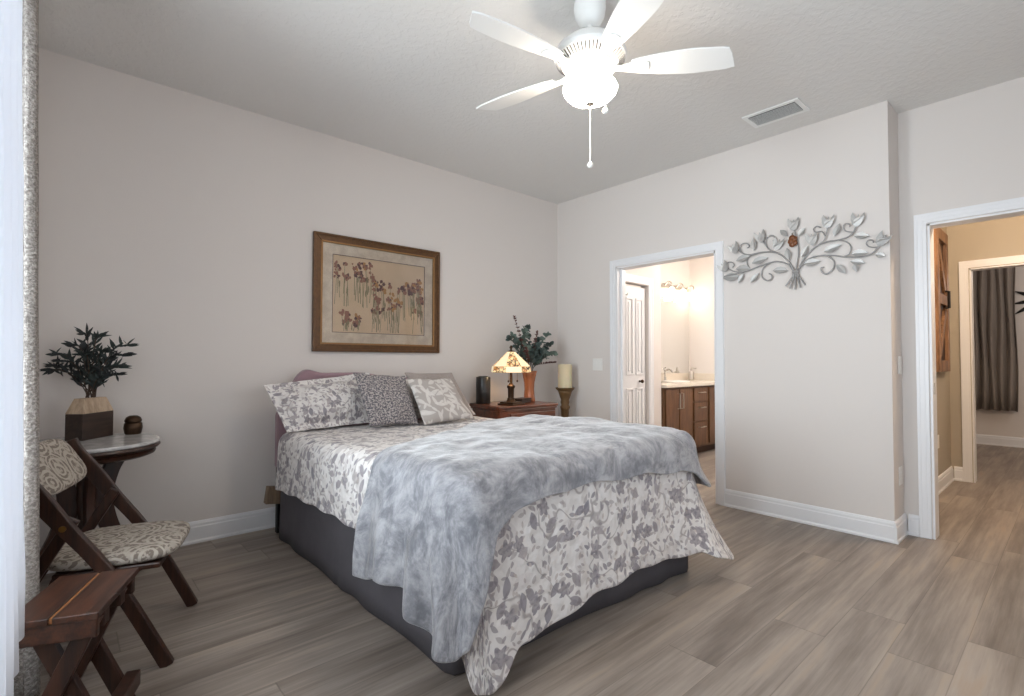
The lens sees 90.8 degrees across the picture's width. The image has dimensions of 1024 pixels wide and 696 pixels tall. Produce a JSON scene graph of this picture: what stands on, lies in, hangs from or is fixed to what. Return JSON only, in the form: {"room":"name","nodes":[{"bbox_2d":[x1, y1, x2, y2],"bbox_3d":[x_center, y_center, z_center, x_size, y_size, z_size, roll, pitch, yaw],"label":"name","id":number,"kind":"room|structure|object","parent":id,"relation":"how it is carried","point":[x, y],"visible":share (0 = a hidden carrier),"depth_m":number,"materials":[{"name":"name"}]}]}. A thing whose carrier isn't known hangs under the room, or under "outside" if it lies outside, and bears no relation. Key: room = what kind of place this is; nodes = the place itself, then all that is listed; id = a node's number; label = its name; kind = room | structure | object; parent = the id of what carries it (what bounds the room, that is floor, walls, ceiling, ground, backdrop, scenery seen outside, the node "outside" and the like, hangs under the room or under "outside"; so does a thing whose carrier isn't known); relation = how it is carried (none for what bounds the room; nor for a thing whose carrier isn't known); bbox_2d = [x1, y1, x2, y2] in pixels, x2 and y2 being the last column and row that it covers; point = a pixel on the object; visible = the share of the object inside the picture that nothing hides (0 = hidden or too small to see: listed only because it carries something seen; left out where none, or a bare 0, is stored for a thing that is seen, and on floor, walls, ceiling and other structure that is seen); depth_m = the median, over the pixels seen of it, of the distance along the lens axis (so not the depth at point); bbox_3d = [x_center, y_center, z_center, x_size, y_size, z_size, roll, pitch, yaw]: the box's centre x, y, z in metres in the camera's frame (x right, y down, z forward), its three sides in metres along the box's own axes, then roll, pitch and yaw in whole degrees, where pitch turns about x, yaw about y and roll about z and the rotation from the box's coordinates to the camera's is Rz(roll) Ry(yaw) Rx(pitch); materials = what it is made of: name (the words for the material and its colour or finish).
{"room":"bedroom","nodes":[
{"label":"bedroom","id":0,"kind":"room"},
{"bbox_2d":[38,48,689,548],"bbox_3d":[-0.120,-0.147,4.954,7.260,2.845,0.140,1,-2,-42],"label":"wall","id":1,"kind":"structure","parent":0,"point":[178,223],"depth_m":3.30,"materials":[{"name":"white paint"}]},
{"bbox_2d":[39,507,274,573],"bbox_3d":[-1.106,1.181,3.964,4.280,0.135,0.022,1,-2,-42],"label":"baseboard","id":2,"kind":"structure","parent":1,"relation":"attached to","point":[209,529],"depth_m":3.30,"materials":[{"name":"white paint"}]},
{"bbox_2d":[311,231,439,352],"bbox_3d":[-1.045,-0.406,4.047,1.093,0.882,0.030,1,-2,-42],"label":"framed picture","id":3,"kind":"object","parent":1,"relation":"attached to","point":[368,295],"visible":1,"depth_m":4.00,"materials":[{"name":"brown wood"}]},
{"bbox_2d":[661,297,688,373],"bbox_3d":[1.944,-0.174,6.690,1.550,1.025,0.008,1,-2,-42],"label":"wall mirror","id":4,"kind":"object","parent":1,"relation":"attached to","point":[674,312],"visible":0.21,"depth_m":6.95,"materials":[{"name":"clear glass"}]},
{"bbox_2d":[662,281,698,300],"bbox_3d":[2.315,-0.779,6.914,0.704,0.222,0.185,1,-2,-42],"label":"vanity light","id":5,"kind":"object","parent":1,"relation":"attached to","point":[671,293],"visible":1,"depth_m":6.86,"materials":[{"name":"white glass"}]},
{"bbox_2d":[661,373,714,380],"bbox_3d":[2.137,0.386,6.466,1.618,0.095,0.580,1,-2,-42],"label":"backsplash","id":6,"kind":"structure","parent":1,"relation":"attached to","point":[678,376],"depth_m":7.00,"materials":[{"name":"beige stone"}]},
{"bbox_2d":[39,0,1023,203],"bbox_3d":[2.730,-1.637,4.077,10.300,0.100,5.350,1,-2,-42],"label":"ceiling","id":7,"kind":"structure","parent":0,"point":[408,79],"depth_m":2.91,"materials":[{"name":"white paint"}]},
{"bbox_2d":[469,0,734,167],"bbox_3d":[0.284,-1.238,2.183,1.265,0.804,0.773,0,-2,22],"label":"ceiling fan","id":8,"kind":"object","parent":7,"relation":"hanging from","point":[587,58],"visible":1,"depth_m":2.26,"materials":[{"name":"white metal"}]},
{"bbox_2d":[742,97,809,127],"bbox_3d":[1.799,-1.595,3.449,0.225,0.018,0.360,1,-2,-42],"label":"ceiling vent","id":9,"kind":"object","parent":7,"relation":"in","point":[795,106],"visible":1,"depth_m":3.43,"materials":[{"name":"white metal"}]},
{"bbox_2d":[39,444,1023,695],"bbox_3d":[2.724,1.307,4.002,10.300,0.100,5.350,1,-2,-42],"label":"floor","id":10,"kind":"structure","parent":0,"point":[798,609],"depth_m":2.21,"materials":[{"name":"wood"}]},
{"bbox_2d":[19,567,140,695],"bbox_3d":[-1.304,0.964,1.512,0.259,0.458,0.326,1,-2,-20],"label":"folding stool","id":11,"kind":"object","parent":10,"relation":"on","point":[79,609],"visible":0.91,"depth_m":1.45,"materials":[{"name":"brown wood"}]},
{"bbox_2d":[39,433,160,581],"bbox_3d":[-2.168,0.844,2.566,0.618,0.731,0.618,1,-2,-42],"label":"side table","id":12,"kind":"object","parent":10,"relation":"on","point":[80,501],"visible":0.31,"depth_m":2.52,"materials":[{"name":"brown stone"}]},
{"bbox_2d":[65,397,112,440],"bbox_3d":[-2.259,0.374,2.704,0.090,0.215,0.210,0,-1,-2],"label":"wooden planter","id":13,"kind":"object","parent":12,"relation":"on","point":[89,418],"visible":0.98,"depth_m":2.65,"materials":[{"name":"brown wood"}]},
{"bbox_2d":[39,323,138,397],"bbox_3d":[-2.272,0.065,2.710,0.528,0.404,0.216,0,-1,-6],"label":"plant","id":14,"kind":"object","parent":13,"relation":"in","point":[96,373],"visible":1,"depth_m":2.70,"materials":[{"name":"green plant"}]},
{"bbox_2d":[123,415,142,434],"bbox_3d":[-2.144,0.433,2.858,0.090,0.105,0.090,1,-2,-42],"label":"jar","id":15,"kind":"object","parent":12,"relation":"on","point":[133,425],"visible":1,"depth_m":2.83,"materials":[{"name":"brown wood"}]},
{"bbox_2d":[40,438,197,667],"bbox_3d":[-1.661,0.789,2.036,0.610,0.833,0.548,1,-2,-23],"label":"folding chair","id":16,"kind":"object","parent":10,"relation":"on","point":[142,544],"visible":0.84,"depth_m":1.94,"materials":[{"name":"brown wood"}]},
{"bbox_2d":[264,370,687,675],"bbox_3d":[-0.337,0.684,3.067,1.604,1.086,2.180,1,-2,-42],"label":"bed","id":17,"kind":"object","parent":10,"relation":"on","point":[319,537],"visible":0.26,"depth_m":2.56,"materials":[{"name":"grey fabric"}]},
{"bbox_2d":[275,416,733,695],"bbox_3d":[-0.127,0.846,2.960,1.762,0.713,2.152,1,-2,-42],"label":"quilt","id":18,"kind":"object","parent":17,"relation":"on","point":[554,553],"visible":0.41,"depth_m":2.22,"materials":[{"name":"white fabric"}]},
{"bbox_2d":[263,372,369,431],"bbox_3d":[-1.239,0.348,3.374,0.749,0.360,0.210,1,-2,-42],"label":"pillow sham","id":19,"kind":"object","parent":18,"relation":"on","point":[333,401],"visible":0.84,"depth_m":3.28,"materials":[{"name":"white fabric"}]},
{"bbox_2d":[353,373,418,426],"bbox_3d":[-0.849,0.347,3.434,0.424,0.363,0.185,1,-2,-38],"label":"throw pillow","id":20,"kind":"object","parent":18,"relation":"on","point":[386,399],"visible":1,"depth_m":3.39,"materials":[{"name":"grey fabric"}]},
{"bbox_2d":[405,372,473,414],"bbox_3d":[-0.543,0.351,3.812,0.512,0.336,0.203,1,-2,-42],"label":"throw pillow","id":21,"kind":"object","parent":18,"relation":"on","point":[432,376],"visible":0.3,"depth_m":3.86,"materials":[{"name":"grey fabric"}]},
{"bbox_2d":[407,379,473,424],"bbox_3d":[-0.511,0.376,3.654,0.192,0.316,0.472,-1,-2,44],"label":"throw pillow","id":22,"kind":"object","parent":18,"relation":"on","point":[437,400],"visible":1,"depth_m":3.58,"materials":[{"name":"grey fabric"}]},
{"bbox_2d":[406,379,475,418],"bbox_3d":[-0.634,0.379,3.919,0.754,0.313,0.172,1,-2,-42],"label":"pillow sham","id":23,"kind":"object","parent":18,"relation":"on","point":[418,415],"visible":0.04,"depth_m":3.77,"materials":[{"name":"grey fabric"}]},
{"bbox_2d":[352,414,710,662],"bbox_3d":[0.028,0.744,2.667,1.808,0.638,1.340,1,-2,-42],"label":"throw blanket","id":24,"kind":"object","parent":18,"relation":"on","point":[434,510],"visible":0.99,"depth_m":1.93,"materials":[{"name":"grey fabric"}]},
{"bbox_2d":[469,401,557,418],"bbox_3d":[0.020,0.884,4.587,0.710,0.765,0.539,1,-2,-42],"label":"nightstand","id":25,"kind":"object","parent":10,"relation":"on","point":[492,410],"visible":0.23,"depth_m":4.41,"materials":[{"name":"brown wood"}]},
{"bbox_2d":[476,376,490,403],"bbox_3d":[-0.260,0.378,4.562,0.132,0.245,0.132,1,-2,-42],"label":"speaker","id":26,"kind":"object","parent":25,"relation":"on","point":[483,383],"visible":1,"depth_m":4.51},
{"bbox_2d":[491,345,530,405],"bbox_3d":[-0.009,0.236,4.441,0.335,0.522,0.335,-1,-2,37],"label":"table lamp","id":27,"kind":"object","parent":25,"relation":"on","point":[510,362],"visible":1,"depth_m":4.36,"materials":[{"name":"beige glass"}]},
{"bbox_2d":[515,397,531,402],"bbox_3d":[0.089,0.482,4.656,0.116,0.042,0.176,-1,-2,31],"label":"trinket box","id":28,"kind":"object","parent":25,"relation":"on","point":[522,399],"visible":0.7,"depth_m":4.60,"materials":[{"name":"brown wood"}]},
{"bbox_2d":[522,371,536,401],"bbox_3d":[0.164,0.362,4.793,0.152,0.290,0.152,1,-2,-42],"label":"vase","id":29,"kind":"object","parent":25,"relation":"on","point":[529,378],"visible":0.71,"depth_m":4.75,"materials":[{"name":"brown ceramic"}]},
{"bbox_2d":[506,315,557,370],"bbox_3d":[0.165,0.092,4.799,0.666,0.769,0.270,1,-2,-42],"label":"bouquet","id":30,"kind":"object","parent":29,"relation":"in","point":[534,354],"visible":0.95,"depth_m":4.78,"materials":[{"name":"green plant"}]},
{"bbox_2d":[555,387,574,416],"bbox_3d":[0.529,0.837,5.039,0.260,0.884,0.260,1,-2,-42],"label":"candle stand","id":31,"kind":"object","parent":10,"relation":"on","point":[564,393],"visible":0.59,"depth_m":5.01,"materials":[{"name":"brown wood"}]},
{"bbox_2d":[558,364,571,387],"bbox_3d":[0.530,0.283,5.053,0.140,0.245,0.140,1,-2,-42],"label":"pillar candle","id":32,"kind":"object","parent":31,"relation":"on","point":[564,370],"visible":0.89,"depth_m":4.99,"materials":[{"name":"beige wax"}]},
{"bbox_2d":[661,373,714,452],"bbox_3d":[2.148,0.828,6.441,1.618,0.980,0.615,1,-2,-42],"label":"bathroom vanity","id":33,"kind":"object","parent":10,"relation":"on","point":[687,405],"visible":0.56,"depth_m":6.18,"materials":[{"name":"brown wood"}]},
{"bbox_2d":[661,380,714,387],"bbox_3d":[2.144,0.453,6.454,1.616,0.040,0.604,1,-2,-42],"label":"countertop","id":34,"kind":"structure","parent":33,"relation":"on","point":[692,382],"depth_m":6.09,"materials":[{"name":"beige stone"}]},
{"bbox_2d":[663,367,672,379],"bbox_3d":[2.050,0.343,6.611,0.082,0.188,0.150,1,-2,-42],"label":"sink faucet","id":35,"kind":"object","parent":34,"relation":"on","point":[666,370],"visible":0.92,"depth_m":6.62,"materials":[{"name":"silver metal"}]},
{"bbox_2d":[661,380,689,382],"bbox_3d":[2.076,0.424,6.412,0.451,0.016,0.328,1,-2,-42],"label":"sink basin","id":36,"kind":"object","parent":34,"relation":"in","point":[664,381],"depth_m":6.26,"materials":[{"name":"white ceramic"}]},
{"bbox_2d":[688,367,695,379],"bbox_3d":[2.503,0.358,7.020,0.120,0.179,0.076,1,-2,-42],"label":"soap dispenser","id":37,"kind":"object","parent":34,"relation":"on","point":[690,373],"visible":0.93,"depth_m":6.97,"materials":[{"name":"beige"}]},
{"bbox_2d":[625,265,661,426],"bbox_3d":[1.294,-0.019,5.452,1.000,2.620,0.090,1,-2,-42],"label":"wall","id":38,"kind":"structure","parent":0,"point":[654,272],"depth_m":5.67,"materials":[{"name":"white paint"}]},
{"bbox_2d":[625,285,645,423],"bbox_3d":[1.325,0.308,5.439,0.430,1.945,0.089,1,-2,-42],"label":"door","id":39,"kind":"structure","parent":38,"relation":"in","point":[635,299],"depth_m":5.46,"materials":[{"name":"white paint"}]},
{"bbox_2d":[625,273,653,424],"bbox_3d":[1.345,0.255,5.418,0.610,2.070,0.019,1,-2,-42],"label":"trim","id":40,"kind":"structure","parent":38,"relation":"attached to","point":[628,277],"depth_m":5.59,"materials":[{"name":"white paint"}]},
{"bbox_2d":[688,369,693,379],"bbox_3d":[2.486,0.372,7.005,0.076,0.150,0.076,1,-2,-42],"label":"bottle","id":41,"kind":"object","parent":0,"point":[691,373],"depth_m":6.97,"materials":[{"name":"white plastic"}]},
{"bbox_2d":[689,256,714,373],"bbox_3d":[3.518,0.005,6.232,0.120,2.620,2.780,1,-2,-42],"label":"wall","id":42,"kind":"structure","parent":0,"point":[701,269],"depth_m":7.10,"materials":[{"name":"white paint"}]},
{"bbox_2d":[557,100,903,520],"bbox_3d":[1.607,-0.156,4.464,0.390,2.845,2.927,1,-2,-42],"label":"wall","id":43,"kind":"structure","parent":0,"point":[814,403],"depth_m":3.70,"materials":[{"name":"white paint"}]},
{"bbox_2d":[593,359,601,370],"bbox_3d":[0.847,0.164,5.010,0.009,0.118,0.118,1,-2,-42],"label":"light switch","id":44,"kind":"object","parent":43,"relation":"attached to","point":[597,363],"visible":1,"depth_m":5.01,"materials":[{"name":"white plastic"}]},
{"bbox_2d":[610,241,725,505],"bbox_3d":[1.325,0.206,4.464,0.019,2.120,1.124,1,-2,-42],"label":"trim","id":45,"kind":"structure","parent":43,"relation":"attached to","point":[718,247],"depth_m":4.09,"materials":[{"name":"white paint"}]},
{"bbox_2d":[716,212,892,289],"bbox_3d":[2.050,-0.684,3.655,0.042,0.522,1.160,1,-2,-42],"label":"metal wall art","id":46,"kind":"object","parent":43,"relation":"attached to","point":[881,240],"visible":1,"depth_m":3.62,"materials":[{"name":"grey metal"}]},
{"bbox_2d":[788,233,797,246],"bbox_3d":[2.031,-0.783,3.656,0.024,0.108,0.068,1,-2,-42],"label":"carved ornament","id":47,"kind":"object","parent":46,"relation":"hanging from","point":[792,241],"visible":1,"depth_m":3.65,"materials":[{"name":"brown wood"}]},
{"bbox_2d":[725,489,893,542],"bbox_3d":[2.059,1.178,3.608,0.022,0.135,1.094,1,-2,-42],"label":"baseboard","id":48,"kind":"structure","parent":43,"relation":"attached to","point":[841,521],"depth_m":3.54,"materials":[{"name":"white paint"}]},
{"bbox_2d":[898,356,901,373],"bbox_3d":[2.586,0.115,3.363,0.075,0.118,0.009,1,-2,-42],"label":"light switch","id":49,"kind":"object","parent":43,"relation":"attached to","point":[899,357],"visible":1,"depth_m":3.35,"materials":[{"name":"white plastic"}]},
{"bbox_2d":[894,513,907,544],"bbox_3d":[2.531,1.171,3.281,0.292,0.135,0.022,1,-2,-42],"label":"baseboard","id":50,"kind":"structure","parent":43,"relation":"attached to","point":[901,524],"depth_m":3.25,"materials":[{"name":"white paint"}]},
{"bbox_2d":[899,466,902,484],"bbox_3d":[2.558,0.839,3.322,0.075,0.118,0.008,1,-2,-42],"label":"wall outlet","id":51,"kind":"object","parent":43,"relation":"attached to","point":[900,467],"visible":1,"depth_m":3.31,"materials":[{"name":"white plastic"}]},
{"bbox_2d":[936,227,950,475],"bbox_3d":[3.510,-0.156,4.318,2.260,2.845,0.075,1,-2,-42],"label":"wall","id":52,"kind":"structure","parent":0,"point":[942,378],"depth_m":4.70,"materials":[{"name":"beige paint"}]},
{"bbox_2d":[933,228,950,371],"bbox_3d":[3.901,-0.427,4.566,0.545,1.280,0.081,1,-2,-42],"label":"wood panel","id":53,"kind":"object","parent":52,"relation":"attached to","point":[941,273],"visible":0.79,"depth_m":4.55,"materials":[{"name":"brown wood"}]},
{"bbox_2d":[938,466,953,493],"bbox_3d":[3.496,1.196,4.208,2.136,0.135,0.022,1,-2,-42],"label":"baseboard","id":54,"kind":"structure","parent":52,"relation":"attached to","point":[946,478],"depth_m":4.64,"materials":[{"name":"white paint"}]},
{"bbox_2d":[897,77,1023,538],"bbox_3d":[3.226,-0.194,2.847,0.120,2.845,1.643,1,-2,-42],"label":"wall","id":55,"kind":"structure","parent":0,"point":[967,149],"depth_m":3.27,"materials":[{"name":"white paint"}]},
{"bbox_2d":[908,514,918,536],"bbox_3d":[2.658,1.173,3.341,0.022,0.135,0.056,1,-2,-42],"label":"baseboard","id":56,"kind":"structure","parent":55,"relation":"attached to","point":[913,520],"depth_m":3.34,"materials":[{"name":"white paint"}]},
{"bbox_2d":[914,197,1023,538],"bbox_3d":[3.027,0.168,2.956,0.019,2.125,1.044,1,-2,-42],"label":"trim","id":57,"kind":"structure","parent":55,"relation":"attached to","point":[920,237],"depth_m":3.31,"materials":[{"name":"white paint"}]},
{"bbox_2d":[927,209,1023,539],"bbox_3d":[3.079,0.204,3.001,0.128,2.055,0.904,1,-2,-42],"label":"trim","id":58,"kind":"structure","parent":55,"relation":"attached to","point":[934,438],"depth_m":3.30,"materials":[{"name":"white paint"}]},
{"bbox_2d":[947,215,1023,482],"bbox_3d":[5.008,-0.155,4.244,0.120,2.845,2.025,1,-2,-42],"label":"wall","id":59,"kind":"structure","parent":0,"point":[1004,237],"depth_m":4.88,"materials":[{"name":"beige paint"}]},
{"bbox_2d":[954,466,962,481],"bbox_3d":[4.314,1.215,4.879,0.022,0.135,0.063,1,-2,-42],"label":"baseboard","id":60,"kind":"structure","parent":59,"relation":"attached to","point":[958,471],"depth_m":4.88,"materials":[{"name":"white paint"}]},
{"bbox_2d":[959,255,1023,482],"bbox_3d":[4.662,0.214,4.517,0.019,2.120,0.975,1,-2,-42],"label":"trim","id":61,"kind":"structure","parent":59,"relation":"attached to","point":[964,265],"depth_m":4.85,"materials":[{"name":"white paint"}]},
{"bbox_2d":[976,266,1023,437],"bbox_3d":[7.222,-0.094,6.463,0.120,2.845,3.000,1,-2,-42],"label":"wall","id":62,"kind":"structure","parent":0,"point":[988,422],"depth_m":6.83,"materials":[{"name":"white paint"}]},
{"bbox_2d":[976,434,1023,447],"bbox_3d":[7.193,1.259,6.352,0.022,0.135,2.480,1,-2,-42],"label":"baseboard","id":63,"kind":"structure","parent":62,"relation":"attached to","point":[1007,441],"depth_m":6.91,"materials":[{"name":"white paint"}]},
{"bbox_2d":[1015,291,1023,313],"bbox_3d":[6.971,-0.699,6.651,0.028,0.496,0.560,1,-2,-42],"label":"flower","id":64,"kind":"object","parent":62,"relation":"attached to","point":[1021,293],"visible":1,"depth_m":6.79,"materials":[{"name":"black metal"}]},
{"bbox_3d":[7.001,-1.300,6.563,0.121,0.024,1.800,1,-2,-42],"label":"curtain rod","id":65,"kind":"object","parent":62,"relation":"attached to","visible":0},
{"bbox_2d":[973,267,1018,411],"bbox_3d":[6.586,-0.212,6.925,0.115,2.138,0.490,1,-2,-42],"label":"window curtain","id":66,"kind":"object","parent":65,"relation":"hanging from","point":[995,339],"visible":0.77,"depth_m":6.90,"materials":[{"name":"grey fabric"}]},
{"bbox_3d":[-1.276,-0.254,0.883,0.120,2.845,4.450,1,-2,-42],"label":"wall","id":67,"kind":"structure","parent":0,"visible":0},
{"bbox_3d":[-0.874,-1.351,0.697,0.192,0.025,2.900,1,-2,-42],"label":"curtain rod","id":68,"kind":"object","parent":67,"relation":"attached to","visible":0},
{"bbox_2d":[0,0,25,695],"bbox_3d":[-0.891,-0.361,0.879,0.082,1.940,0.537,1,-2,-42],"label":"window curtain","id":69,"kind":"object","parent":68,"relation":"hanging from","point":[12,541],"visible":1,"depth_m":0.84,"materials":[{"name":"white fabric"}]},
{"bbox_2d":[14,0,39,695],"bbox_3d":[-1.594,-0.070,1.641,0.134,2.485,0.238,1,-2,-42],"label":"window curtain","id":70,"kind":"object","parent":68,"relation":"hanging from","point":[27,681],"visible":0.51,"depth_m":1.58,"materials":[{"name":"fabric"}]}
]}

